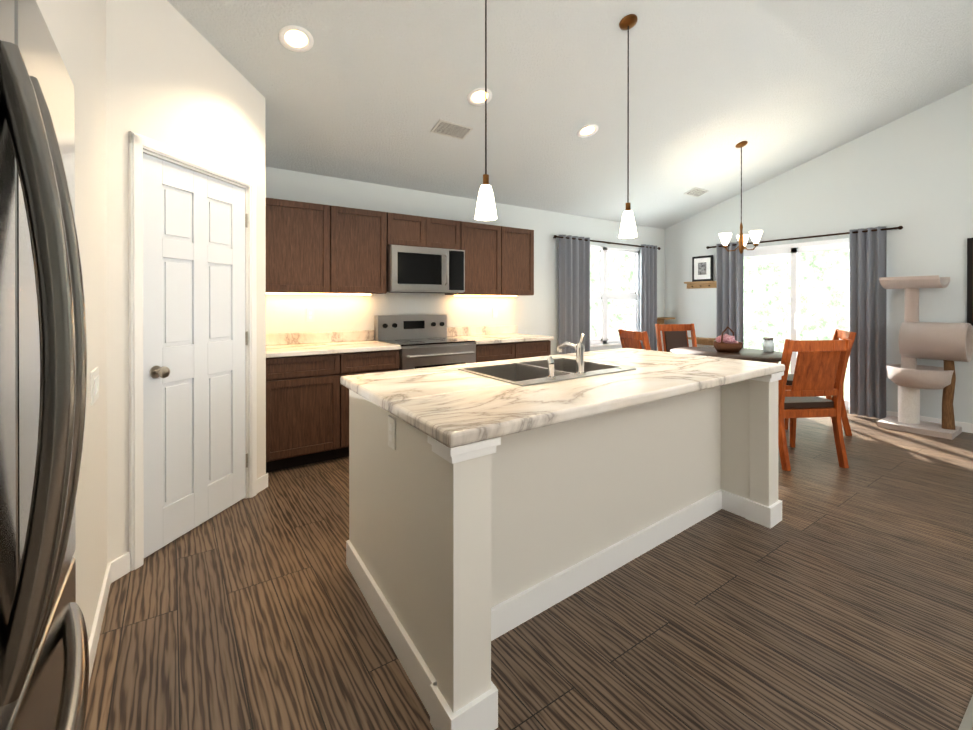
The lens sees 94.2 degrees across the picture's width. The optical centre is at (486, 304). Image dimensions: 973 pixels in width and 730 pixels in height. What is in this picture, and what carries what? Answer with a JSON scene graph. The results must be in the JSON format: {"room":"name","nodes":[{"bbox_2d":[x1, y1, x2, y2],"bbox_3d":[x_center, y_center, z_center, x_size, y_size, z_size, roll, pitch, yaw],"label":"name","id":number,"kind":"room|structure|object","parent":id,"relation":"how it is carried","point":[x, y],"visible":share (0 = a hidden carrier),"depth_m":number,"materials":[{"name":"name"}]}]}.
{"room":"kitchen","nodes":[
{"label":"kitchen","id":0,"kind":"room"},
{"bbox_2d":[36,0,106,640],"bbox_3d":[-0.126,-0.684,-0.990,0.860,3.936,6.830,0,0,-35],"label":"wall","id":1,"kind":"structure","parent":0,"point":[77,29],"depth_m":1.65,"materials":[{"name":"white paint"}]},
{"bbox_2d":[91,367,98,404],"bbox_3d":[-1.481,0.307,1.714,0.010,0.120,0.170,0,0,-35],"label":"switch plate","id":2,"kind":"object","parent":1,"relation":"attached to","point":[94,384],"visible":1,"depth_m":1.68,"materials":[{"name":"white plastic"}]},
{"bbox_2d":[106,0,265,563],"bbox_3d":[-1.901,-0.211,2.925,0.851,2.970,1.620,0,0,-35],"label":"wall","id":3,"kind":"structure","parent":0,"point":[175,78],"depth_m":2.30,"materials":[{"name":"white paint"}]},
{"bbox_2d":[88,559,119,687],"bbox_3d":[-1.361,1.230,1.562,0.030,0.095,1.378,0,0,-35],"label":"baseboard","id":4,"kind":"structure","parent":3,"relation":"attached to","point":[112,573],"depth_m":1.79,"materials":[{"name":"white wood"}]},
{"bbox_2d":[116,131,267,577],"bbox_3d":[-1.622,0.224,2.537,0.600,2.102,0.677,0,0,-35],"label":"door frame","id":5,"kind":"structure","parent":3,"relation":"attached to","point":[132,559],"depth_m":2.20,"materials":[{"name":"white"}]},
{"bbox_2d":[143,153,247,557],"bbox_3d":[-1.645,0.256,2.598,0.555,2.013,0.554,0,0,-35],"label":"pantry door","id":6,"kind":"structure","parent":3,"relation":"in","point":[195,342],"depth_m":2.54,"materials":[{"name":"white paint"}]},
{"bbox_2d":[265,166,664,354],"bbox_3d":[-0.357,0.018,5.064,7.970,2.500,0.120,0,0,-35],"label":"wall","id":7,"kind":"structure","parent":0,"point":[536,313],"depth_m":4.92,"materials":[{"name":"white paint"}]},
{"bbox_2d":[266,198,337,292],"bbox_3d":[-1.650,-0.476,3.877,0.640,0.754,0.336,0,0,-35],"label":"upper cabinet","id":8,"kind":"object","parent":7,"relation":"attached to","point":[315,248],"depth_m":3.76,"materials":[{"name":"brown wood"}]},
{"bbox_2d":[306,309,313,321],"bbox_3d":[-1.603,0.101,4.116,0.072,0.116,0.008,0,0,-35],"label":"outlet","id":9,"kind":"object","parent":7,"relation":"attached to","point":[309,315],"depth_m":4.11,"materials":[{"name":"white plastic"}]},
{"bbox_2d":[338,206,389,293],"bbox_3d":[-1.250,-0.477,4.156,0.575,0.754,0.336,0,0,-35],"label":"upper cabinet","id":10,"kind":"object","parent":7,"relation":"attached to","point":[363,235],"depth_m":4.06,"materials":[{"name":"brown wood"}]},
{"bbox_2d":[266,293,370,294],"bbox_3d":[-1.498,-0.092,4.079,0.930,0.012,0.050,0,0,-35],"label":"under-cabinet light","id":11,"kind":"object","parent":10,"relation":"attached to","point":[370,294],"depth_m":4.05,"materials":[{"name":"white plastic"}]},
{"bbox_2d":[390,213,433,247],"bbox_3d":[-0.826,-0.703,4.451,0.455,0.302,0.336,0,0,-35],"label":"upper cabinet","id":12,"kind":"object","parent":7,"relation":"attached to","point":[405,230],"depth_m":4.33,"materials":[{"name":"brown wood"}]},
{"bbox_2d":[387,244,464,292],"bbox_3d":[-0.649,-0.329,4.497,0.790,0.437,0.463,0,0,-35],"label":"microwave","id":13,"kind":"object","parent":12,"relation":"attached to","point":[412,269],"visible":0.98,"depth_m":4.31,"materials":[{"name":"silver metal"}]},
{"bbox_2d":[434,218,461,249],"bbox_3d":[-0.546,-0.704,4.647,0.456,0.302,0.336,0,0,-35],"label":"upper cabinet","id":14,"kind":"object","parent":7,"relation":"attached to","point":[447,233],"depth_m":4.56,"materials":[{"name":"brown wood"}]},
{"bbox_2d":[445,221,505,294],"bbox_3d":[-0.120,-0.479,4.945,0.578,0.754,0.336,0,0,-35],"label":"upper cabinet","id":15,"kind":"object","parent":7,"relation":"attached to","point":[484,245],"depth_m":4.82,"materials":[{"name":"brown wood"}]},
{"bbox_2d":[493,308,497,317],"bbox_3d":[0.103,0.098,5.306,0.072,0.116,0.008,0,0,-35],"label":"outlet","id":16,"kind":"object","parent":7,"relation":"attached to","point":[495,310],"depth_m":5.30,"materials":[{"name":"white plastic"}]},
{"bbox_2d":[506,227,533,295],"bbox_3d":[0.236,-0.479,5.193,0.530,0.754,0.336,0,0,-35],"label":"upper cabinet","id":17,"kind":"object","parent":7,"relation":"attached to","point":[519,242],"depth_m":5.09,"materials":[{"name":"brown wood"}]},
{"bbox_2d":[454,295,516,296],"bbox_3d":[0.003,-0.095,5.126,0.830,0.012,0.050,0,0,-35],"label":"under-cabinet light","id":18,"kind":"object","parent":17,"relation":"attached to","point":[454,295],"depth_m":5.13,"materials":[{"name":"white plastic"}]},
{"bbox_2d":[553,235,660,354],"bbox_3d":[1.763,0.177,6.388,2.234,2.145,0.133,0,0,-35],"label":"window curtain","id":19,"kind":"object","parent":7,"relation":"hanging from","point":[573,289],"visible":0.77,"depth_m":6.01,"materials":[{"name":"grey fabric"}]},
{"bbox_2d":[590,246,639,346],"bbox_3d":[1.686,-0.113,6.462,1.640,1.405,0.125,0,0,-35],"label":"window","id":20,"kind":"structure","parent":7,"relation":"in","point":[602,295],"depth_m":6.48,"materials":[{"name":"white plastic"}]},
{"bbox_2d":[657,317,674,323],"bbox_3d":[2.774,0.261,7.054,0.280,0.105,0.198,0,0,-35],"label":"shelf","id":21,"kind":"object","parent":7,"relation":"attached to","point":[660,320],"visible":0.68,"depth_m":7.08,"materials":[{"name":"brown wood"}]},
{"bbox_2d":[83,413,972,729],"bbox_3d":[0.788,1.323,3.428,7.970,0.100,4.120,0,0,-35],"label":"floor","id":22,"kind":"structure","parent":0,"point":[837,597],"depth_m":1.80,"materials":[{"name":"brown wood"}]},
{"bbox_2d":[0,0,88,729],"bbox_3d":[-0.951,0.398,0.382,0.914,1.765,0.906,0,0,-35],"label":"fridge","id":23,"kind":"object","parent":22,"relation":"on","point":[44,666],"visible":1,"depth_m":0.59,"materials":[{"name":"silver metal"}]},
{"bbox_2d":[266,350,399,471],"bbox_3d":[-1.382,0.834,3.891,1.093,0.875,0.627,0,0,-35],"label":"base cabinet","id":24,"kind":"object","parent":22,"relation":"on","point":[307,409],"visible":0.71,"depth_m":3.54,"materials":[{"name":"brown wood"}]},
{"bbox_2d":[266,330,400,357],"bbox_3d":[-1.375,0.326,3.879,1.096,0.138,0.651,0,0,-35],"label":"countertop","id":25,"kind":"structure","parent":24,"relation":"on","point":[299,344],"depth_m":3.94,"materials":[{"name":"stone"}]},
{"bbox_2d":[374,314,475,369],"bbox_3d":[-0.588,0.690,4.394,0.774,1.160,0.698,0,0,-35],"label":"range","id":26,"kind":"object","parent":22,"relation":"on","point":[424,341],"visible":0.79,"depth_m":4.38,"materials":[{"name":"silver metal"}]},
{"bbox_2d":[476,340,550,362],"bbox_3d":[0.119,0.831,4.938,0.998,0.875,0.627,0,0,-35],"label":"base cabinet","id":27,"kind":"object","parent":22,"relation":"on","point":[498,351],"visible":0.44,"depth_m":4.66,"materials":[{"name":"brown wood"}]},
{"bbox_2d":[447,325,553,344],"bbox_3d":[0.135,0.323,4.934,1.024,0.138,0.651,0,0,-35],"label":"countertop","id":28,"kind":"structure","parent":27,"relation":"on","point":[479,335],"depth_m":4.97,"materials":[{"name":"stone"}]},
{"bbox_2d":[346,371,783,729],"bbox_3d":[0.521,0.836,2.435,2.369,0.878,1.226,0,0,-35],"label":"kitchen island","id":29,"kind":"object","parent":22,"relation":"on","point":[459,559],"visible":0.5,"depth_m":1.89,"materials":[{"name":"white paint"}]},
{"bbox_2d":[340,348,784,447],"bbox_3d":[0.518,0.375,2.450,2.398,0.044,1.270,0,0,-35],"label":"island countertop","id":30,"kind":"structure","parent":29,"relation":"on","point":[451,406],"depth_m":1.88,"materials":[{"name":"stone"}]},
{"bbox_2d":[458,334,635,385],"bbox_3d":[0.327,0.341,2.437,0.852,0.396,0.616,0,0,-35],"label":"sink","id":31,"kind":"object","parent":30,"relation":"in","point":[535,372],"visible":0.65,"depth_m":2.49,"materials":[{"name":"silver metal"}]},
{"bbox_2d":[618,328,650,349],"bbox_3d":[1.759,0.768,4.700,0.588,1.012,0.535,0,0,-9],"label":"chair","id":32,"kind":"object","parent":22,"relation":"on","point":[630,339],"visible":0.21,"depth_m":4.58,"materials":[{"name":"brown wood"}]},
{"bbox_2d":[655,323,696,351],"bbox_3d":[2.549,0.765,5.788,0.535,1.012,0.588,0,0,-7],"label":"chair","id":33,"kind":"object","parent":22,"relation":"on","point":[674,336],"visible":0.23,"depth_m":6.02,"materials":[{"name":"brown wood"}]},
{"bbox_2d":[670,347,782,362],"bbox_3d":[2.542,0.886,4.785,1.120,0.763,1.120,0,0,-35],"label":"dining table","id":34,"kind":"object","parent":22,"relation":"on","point":[759,355],"visible":0.21,"depth_m":4.63,"materials":[{"name":"brown wood"}]},
{"bbox_2d":[713,327,742,352],"bbox_3d":[2.558,0.369,4.795,0.280,0.268,0.280,0,0,-35],"label":"basket","id":35,"kind":"object","parent":34,"relation":"on","point":[726,343],"visible":1,"depth_m":4.71,"materials":[{"name":"wicker"}]},
{"bbox_2d":[763,337,773,351],"bbox_3d":[2.969,0.428,4.765,0.100,0.150,0.100,0,0,-35],"label":"jar","id":36,"kind":"object","parent":34,"relation":"on","point":[768,344],"visible":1,"depth_m":4.73,"materials":[{"name":"clear glass"}]},
{"bbox_2d":[778,338,852,470],"bbox_3d":[2.510,0.771,3.727,0.535,1.012,0.588,0,0,-7],"label":"chair","id":37,"kind":"object","parent":22,"relation":"on","point":[820,367],"visible":0.85,"depth_m":3.50,"materials":[{"name":"brown wood"}]},
{"bbox_2d":[784,329,855,435],"bbox_3d":[3.388,0.768,4.694,0.588,1.012,0.535,0,0,25],"label":"chair","id":38,"kind":"object","parent":22,"relation":"on","point":[840,334],"visible":0.33,"depth_m":4.39,"materials":[{"name":"brown wood"}]},
{"bbox_2d":[877,275,972,439],"bbox_3d":[4.392,0.497,4.545,0.501,1.545,0.630,0,0,-35],"label":"cat tree","id":39,"kind":"object","parent":22,"relation":"on","point":[948,344],"visible":1,"depth_m":4.46,"materials":[{"name":"carpet"}]},
{"bbox_2d":[167,0,972,228],"bbox_3d":[2.096,-1.933,1.546,7.970,1.570,8.690,0,0,-35],"label":"ceiling","id":40,"kind":"structure","parent":0,"point":[372,91],"depth_m":3.63,"materials":[{"name":"white paint"}]},
{"bbox_2d":[278,25,313,51],"bbox_3d":[-1.143,-1.592,2.718,0.196,0.061,0.190,0,0,-35],"label":"recessed light","id":41,"kind":"object","parent":40,"relation":"in","point":[294,40],"visible":1,"depth_m":2.72,"materials":[{"name":"white"}]},
{"bbox_2d":[430,119,472,139],"bbox_3d":[-0.292,-1.472,3.824,0.320,0.056,0.166,0,0,-35],"label":"ceiling vent","id":42,"kind":"object","parent":40,"relation":"in","point":[450,129],"visible":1,"depth_m":3.81,"materials":[{"name":"silver metal"}]},
{"bbox_2d":[467,88,491,105],"bbox_3d":[-0.052,-1.594,3.479,0.196,0.061,0.190,0,0,-35],"label":"recessed light","id":43,"kind":"object","parent":40,"relation":"in","point":[475,97],"visible":0.96,"depth_m":3.48,"materials":[{"name":"white"}]},
{"bbox_2d":[475,0,496,220],"bbox_3d":[-0.003,-1.167,2.344,0.120,1.444,0.117,0,0,-35],"label":"pendant light","id":44,"kind":"object","parent":40,"relation":"hanging from","point":[485,209],"visible":1,"depth_m":2.33,"materials":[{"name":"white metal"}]},
{"bbox_2d":[577,124,597,137],"bbox_3d":[0.932,-1.596,4.166,0.196,0.061,0.190,0,0,-35],"label":"recessed light","id":45,"kind":"object","parent":40,"relation":"in","point":[588,130],"visible":1,"depth_m":4.17,"materials":[{"name":"white"}]},
{"bbox_2d":[619,14,637,237],"bbox_3d":[0.940,-1.168,3.003,0.120,1.444,0.117,0,0,-35],"label":"pendant light","id":46,"kind":"object","parent":40,"relation":"hanging from","point":[628,225],"visible":1,"depth_m":2.99,"materials":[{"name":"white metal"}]},
{"bbox_2d":[684,187,708,196],"bbox_3d":[2.769,-1.475,5.973,0.320,0.056,0.166,0,0,-35],"label":"ceiling vent","id":47,"kind":"object","parent":40,"relation":"in","point":[695,192],"visible":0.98,"depth_m":5.96,"materials":[{"name":"silver metal"}]},
{"bbox_2d":[719,141,762,253],"bbox_3d":[2.783,-1.144,4.877,0.405,1.206,0.391,0,0,-35],"label":"chandelier","id":48,"kind":"object","parent":40,"relation":"hanging from","point":[755,235],"visible":1,"depth_m":4.88,"materials":[{"name":"white glass"}]},
{"bbox_2d":[665,84,972,423],"bbox_3d":[5.349,-0.696,3.746,0.120,3.936,8.570,0,0,-35],"label":"wall","id":49,"kind":"structure","parent":0,"point":[911,173],"depth_m":4.95,"materials":[{"name":"white paint"}]},
{"bbox_2d":[684,281,716,288],"bbox_3d":[3.160,-0.286,6.689,0.099,0.100,0.460,0,0,-35],"label":"shelf","id":50,"kind":"object","parent":49,"relation":"attached to","point":[701,284],"visible":0.98,"depth_m":6.68,"materials":[{"name":"brown wood"}]},
{"bbox_2d":[692,255,712,281],"bbox_3d":[3.193,-0.524,6.687,0.026,0.373,0.310,0,0,-35],"label":"framed photo","id":51,"kind":"object","parent":50,"relation":"on","point":[702,268],"visible":0.86,"depth_m":6.67,"materials":[{"name":"black"}]},
{"bbox_2d":[688,337,715,345],"bbox_3d":[3.136,0.547,6.638,0.198,0.105,0.360,0,0,-35],"label":"shelf","id":52,"kind":"object","parent":49,"relation":"attached to","point":[703,341],"visible":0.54,"depth_m":6.62,"materials":[{"name":"brown wood"}]},
{"bbox_2d":[743,238,865,415],"bbox_3d":[3.932,0.247,5.778,0.100,2.040,1.680,0,0,-35],"label":"sliding glass door","id":53,"kind":"structure","parent":49,"relation":"in","point":[794,249],"depth_m":5.75,"materials":[{"name":"white plastic"}]},
{"bbox_2d":[706,226,902,418],"bbox_3d":[3.831,0.199,5.707,0.124,2.105,2.154,0,0,-35],"label":"door curtain","id":54,"kind":"object","parent":49,"relation":"hanging from","point":[867,312],"visible":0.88,"depth_m":5.09,"materials":[{"name":"grey fabric"}]},
{"bbox_2d":[882,411,972,432],"bbox_3d":[6.032,1.227,2.655,0.013,0.095,5.750,0,0,-35],"label":"baseboard","id":55,"kind":"structure","parent":49,"relation":"attached to","point":[966,427],"depth_m":4.64,"materials":[{"name":"white wood"}]},
{"bbox_2d":[967,238,972,325],"bbox_3d":[4.945,-0.219,4.191,0.031,0.860,0.680,0,0,-35],"label":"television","id":56,"kind":"object","parent":49,"relation":"attached to","point":[970,280],"visible":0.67,"depth_m":4.44,"materials":[{"name":"black"}]},
{"bbox_2d":[958,695,972,729],"bbox_3d":[3.274,1.328,-0.134,7.970,0.107,4.572,0,0,-35],"label":"floor","id":57,"kind":"structure","parent":0,"point":[966,722],"depth_m":1.39,"materials":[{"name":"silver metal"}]},
{"label":"outside","id":58,"kind":"structure","parent":0,"visible":0},
{"bbox_2d":[788,365,848,399],"bbox_3d":[3.364,1.426,6.098,28.450,0.080,30.450,0,0,-35],"label":"ground","id":59,"kind":"structure","parent":58,"point":[846,388],"depth_m":7.78,"materials":[{"name":"white"}]},
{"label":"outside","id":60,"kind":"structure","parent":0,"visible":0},
{"bbox_2d":[590,249,848,370],"bbox_3d":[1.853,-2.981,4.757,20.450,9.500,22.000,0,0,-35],"label":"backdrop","id":61,"kind":"structure","parent":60,"point":[830,294],"depth_m":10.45,"materials":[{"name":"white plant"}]}
]}

